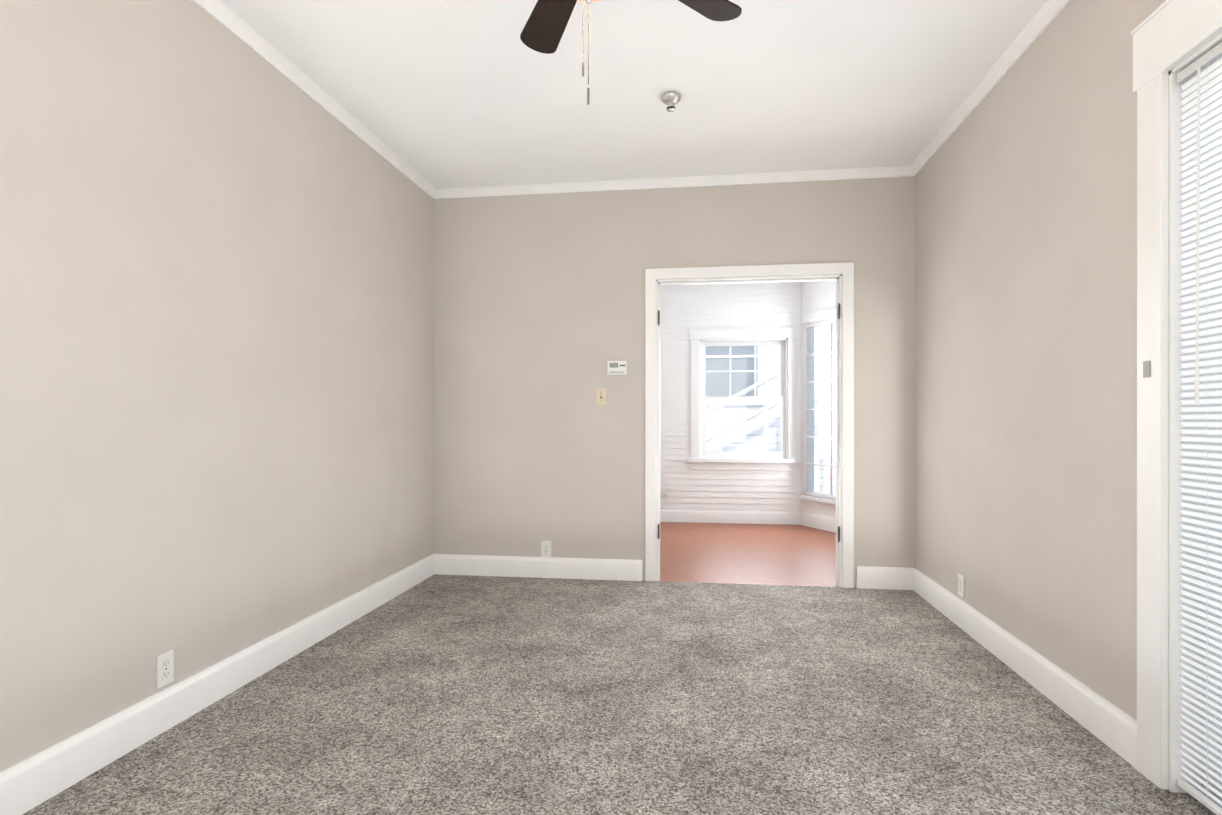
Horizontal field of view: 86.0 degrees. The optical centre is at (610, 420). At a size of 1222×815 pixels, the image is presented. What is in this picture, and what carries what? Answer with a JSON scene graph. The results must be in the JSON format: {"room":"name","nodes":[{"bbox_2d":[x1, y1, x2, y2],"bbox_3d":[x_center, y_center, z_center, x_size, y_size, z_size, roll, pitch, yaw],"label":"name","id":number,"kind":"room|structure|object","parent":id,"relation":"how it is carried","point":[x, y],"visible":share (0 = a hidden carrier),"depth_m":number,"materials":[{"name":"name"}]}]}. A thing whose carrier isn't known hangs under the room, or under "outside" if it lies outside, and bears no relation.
{"room":"empty room","nodes":[
{"label":"empty room","id":0,"kind":"room"},
{"bbox_2d":[0,0,432,771],"bbox_3d":[-1.681,-0.268,2.229,0.140,2.740,5.280,0,0,8],"label":"wall","id":1,"kind":"structure","parent":0,"point":[216,340],"depth_m":2.42,"materials":[{"name":"paint"}]},
{"bbox_2d":[156,649,173,688],"bbox_3d":[-1.591,0.887,2.339,0.008,0.114,0.070,0,0,8],"label":"outlet","id":2,"kind":"object","parent":1,"relation":"attached to","point":[164,668],"visible":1,"depth_m":2.33,"materials":[{"name":"white plastic"}]},
{"bbox_2d":[0,554,434,814],"bbox_3d":[-1.603,1.032,2.220,0.017,0.142,5.000,0,0,8],"label":"baseboard","id":3,"kind":"structure","parent":1,"relation":"attached to","point":[32,782],"depth_m":2.35,"materials":[{"name":"paint"}]},
{"bbox_2d":[192,0,435,198],"bbox_3d":[-1.591,-1.609,2.215,0.042,0.056,5.000,0,0,8],"label":"crown molding","id":4,"kind":"structure","parent":1,"relation":"attached to","point":[228,18],"depth_m":3.12,"materials":[{"name":"paint"}]},
{"bbox_2d":[22,574,1215,814],"bbox_3d":[0.004,1.153,1.931,3.560,0.100,5.140,0,0,8],"label":"floor carpet","id":5,"kind":"object","parent":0,"point":[436,694],"visible":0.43,"depth_m":2.39,"materials":[{"name":"grey carpet"}]},
{"bbox_2d":[221,0,1046,188],"bbox_3d":[0.013,-1.687,1.997,3.560,0.100,5.280,0,0,8],"label":"ceiling","id":6,"kind":"structure","parent":0,"point":[442,94],"depth_m":3.15,"materials":[{"name":"paint"}]},
{"bbox_2d":[520,0,741,104],"bbox_3d":[-0.088,-1.294,1.820,1.169,0.685,1.160,0,0,8],"label":"fan","id":7,"kind":"object","parent":6,"relation":"hanging from","point":[543,30],"visible":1,"depth_m":2.21,"materials":[{"name":"brown wood"}]},
{"bbox_2d":[661,91,680,111],"bbox_3d":[0.303,-1.601,3.310,0.104,0.076,0.104,0,0,8],"label":"sprinkler head","id":8,"kind":"object","parent":6,"relation":"attached to","point":[670,99],"visible":1,"depth_m":3.29,"materials":[{"name":"silver metal"}]},
{"bbox_2d":[433,176,914,587],"bbox_3d":[0.360,-0.270,4.545,3.280,2.740,0.140,0,0,8],"label":"wall","id":9,"kind":"structure","parent":0,"point":[538,311],"depth_m":4.54,"materials":[{"name":"paint"}]},
{"bbox_2d":[434,554,642,580],"bbox_3d":[-0.530,1.029,4.588,1.505,0.142,0.017,0,0,8],"label":"baseboard","id":10,"kind":"structure","parent":9,"relation":"attached to","point":[553,567],"depth_m":4.58,"materials":[{"name":"paint"}]},
{"bbox_2d":[541,541,550,556],"bbox_3d":[-0.453,0.900,4.582,0.070,0.114,0.008,0,0,8],"label":"outlet","id":11,"kind":"object","parent":9,"relation":"attached to","point":[545,548],"visible":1,"depth_m":4.58,"materials":[{"name":"white plastic"}]},
{"bbox_2d":[596,388,605,404],"bbox_3d":[-0.069,-0.165,4.524,0.070,0.114,0.016,0,0,8],"label":"light switch","id":12,"kind":"object","parent":9,"relation":"attached to","point":[600,396],"visible":1,"depth_m":4.53,"materials":[{"name":"beige plastic"}]},
{"bbox_2d":[607,361,626,374],"bbox_3d":[0.041,-0.362,4.504,0.136,0.096,0.027,0,0,8],"label":"thermostat","id":13,"kind":"object","parent":9,"relation":"attached to","point":[616,367],"visible":1,"depth_m":4.49,"materials":[{"name":"white plastic"}]},
{"bbox_2d":[434,166,913,198],"bbox_3d":[0.347,-1.612,4.454,3.280,0.056,0.042,0,0,8],"label":"crown molding","id":14,"kind":"structure","parent":9,"relation":"attached to","point":[752,178],"depth_m":4.43,"materials":[{"name":"paint"}]},
{"bbox_2d":[645,262,853,587],"bbox_3d":[0.924,0.038,4.469,1.370,2.147,0.182,0,0,8],"label":"door frame","id":15,"kind":"structure","parent":9,"relation":"attached to","point":[845,270],"depth_m":4.38,"materials":[{"name":"paint"}]},
{"bbox_2d":[838,303,839,318],"bbox_3d":[1.506,-0.720,4.333,0.013,0.104,0.050,0,0,8],"label":"door hinge","id":16,"kind":"object","parent":15,"relation":"attached to","point":[839,311],"visible":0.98,"depth_m":4.31,"materials":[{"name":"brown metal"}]},
{"bbox_2d":[838,526,839,541],"bbox_3d":[1.506,0.750,4.335,0.013,0.104,0.050,0,0,8],"label":"door hinge","id":17,"kind":"object","parent":15,"relation":"attached to","point":[838,533],"visible":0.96,"depth_m":4.31,"materials":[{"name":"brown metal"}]},
{"bbox_2d":[857,566,913,589],"bbox_3d":[1.793,1.029,4.273,0.365,0.142,0.017,0,0,8],"label":"baseboard","id":18,"kind":"structure","parent":9,"relation":"attached to","point":[894,578],"depth_m":4.27,"materials":[{"name":"paint"}]},
{"bbox_2d":[660,522,835,586],"bbox_3d":[1.027,1.155,5.819,3.680,0.088,2.840,0,0,8],"label":"floor","id":19,"kind":"structure","parent":0,"point":[771,554],"depth_m":5.42,"materials":[{"name":"brown wood"}]},
{"bbox_2d":[801,281,835,517],"bbox_3d":[2.281,-0.202,6.536,0.140,2.600,1.008,0,0,-23],"label":"wall","id":20,"kind":"structure","parent":0,"point":[816,296],"depth_m":6.79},
{"bbox_2d":[799,308,835,504],"bbox_3d":[2.246,-0.142,6.559,0.185,1.940,0.878,0,0,-23],"label":"bay window","id":21,"kind":"structure","parent":20,"relation":"in","point":[810,321],"depth_m":6.88,"materials":[{"name":"paint"}]},
{"bbox_2d":[801,511,835,532],"bbox_3d":[2.197,1.039,6.535,0.017,0.142,0.908,0,0,-23],"label":"baseboard","id":22,"kind":"structure","parent":20,"relation":"attached to","point":[821,522],"depth_m":6.70,"materials":[{"name":"paint"}]},
{"bbox_2d":[915,0,1165,720],"bbox_3d":[1.708,-0.267,1.768,0.140,2.740,5.280,0,0,8],"label":"wall","id":23,"kind":"structure","parent":0,"point":[1026,351],"depth_m":2.67,"materials":[{"name":"paint"}]},
{"bbox_2d":[958,573,963,597],"bbox_3d":[1.867,0.881,3.494,0.008,0.114,0.070,0,0,8],"label":"outlet","id":24,"kind":"object","parent":23,"relation":"attached to","point":[960,585],"visible":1,"depth_m":3.49,"materials":[{"name":"white plastic"}]},
{"bbox_2d":[910,0,1070,175],"bbox_3d":[1.618,-1.609,1.779,0.042,0.056,5.000,0,0,8],"label":"crown molding","id":25,"kind":"structure","parent":23,"relation":"attached to","point":[1044,17],"depth_m":3.05,"materials":[{"name":"paint"}]},
{"bbox_2d":[913,568,1136,768],"bbox_3d":[1.818,1.030,3.160,0.017,0.142,2.215,0,0,8],"label":"baseboard","id":26,"kind":"structure","parent":23,"relation":"attached to","point":[1108,723],"depth_m":2.63,"materials":[{"name":"paint"}]},
{"bbox_2d":[1131,0,1221,793],"bbox_3d":[1.575,-0.065,0.896,0.169,2.337,2.375,0,0,8],"label":"door frame","id":27,"kind":"structure","parent":23,"relation":"attached to","point":[1169,35],"depth_m":1.95,"materials":[{"name":"paint"}]},
{"bbox_2d":[1143,361,1149,377],"bbox_3d":[1.647,-0.157,2.014,0.002,0.050,0.030,0,0,8],"label":"strike plate","id":28,"kind":"object","parent":27,"relation":"attached to","point":[1146,368],"visible":1,"depth_m":2.01,"materials":[{"name":"silver metal"}]},
{"bbox_2d":[1177,42,1221,814],"bbox_3d":[1.535,0.028,0.902,0.045,2.098,2.087,0,0,8],"label":"door blinds","id":29,"kind":"object","parent":23,"relation":"attached to","point":[1200,79],"visible":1,"depth_m":1.85,"materials":[{"name":"white plastic"}]},
{"bbox_2d":[1203,475,1221,807],"bbox_3d":[1.624,0.039,0.889,0.040,2.130,2.095,0,0,8],"label":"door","id":30,"kind":"structure","parent":23,"relation":"in","point":[1213,770],"depth_m":1.89,"materials":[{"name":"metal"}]},
{"bbox_3d":[0.708,-0.203,7.223,2.670,2.600,0.140,0,0,8],"label":"wall","id":31,"kind":"structure","parent":0,"visible":0},
{"bbox_2d":[660,282,800,510],"bbox_3d":[0.767,-0.269,7.139,2.530,2.468,0.006,0,0,8],"label":"wall","id":32,"kind":"structure","parent":31,"relation":"attached to","point":[684,309],"depth_m":7.10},
{"bbox_2d":[663,488,668,498],"bbox_3d":[0.602,0.797,7.147,0.070,0.114,0.008,0,0,8],"label":"outlet","id":33,"kind":"object","parent":32,"relation":"attached to","point":[665,493],"visible":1,"depth_m":7.14,"materials":[{"name":"white plastic"}]},
{"bbox_2d":[660,509,800,524],"bbox_3d":[0.767,1.038,7.137,2.530,0.142,0.017,0,0,8],"label":"baseboard","id":34,"kind":"structure","parent":31,"relation":"attached to","point":[732,516],"depth_m":7.06,"materials":[{"name":"paint"}]},
{"bbox_2d":[687,328,800,470],"bbox_3d":[1.430,-0.223,7.092,1.195,1.520,0.205,0,0,8],"label":"porch window","id":35,"kind":"structure","parent":31,"relation":"in","point":[783,459],"depth_m":7.07,"materials":[{"name":"paint"}]},
{"label":"outside","id":36,"kind":"structure","parent":0,"visible":0},
{"bbox_3d":[1.464,1.519,9.776,80.000,0.150,80.000,0,0,8],"label":"ground","id":37,"kind":"structure","parent":36,"visible":0},
{"bbox_2d":[705,323,835,494],"bbox_3d":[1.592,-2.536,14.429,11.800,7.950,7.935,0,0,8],"label":"window panes","id":38,"kind":"structure","parent":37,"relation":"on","point":[743,424],"depth_m":10.81,"materials":[{"name":"clear glass"}]}
]}

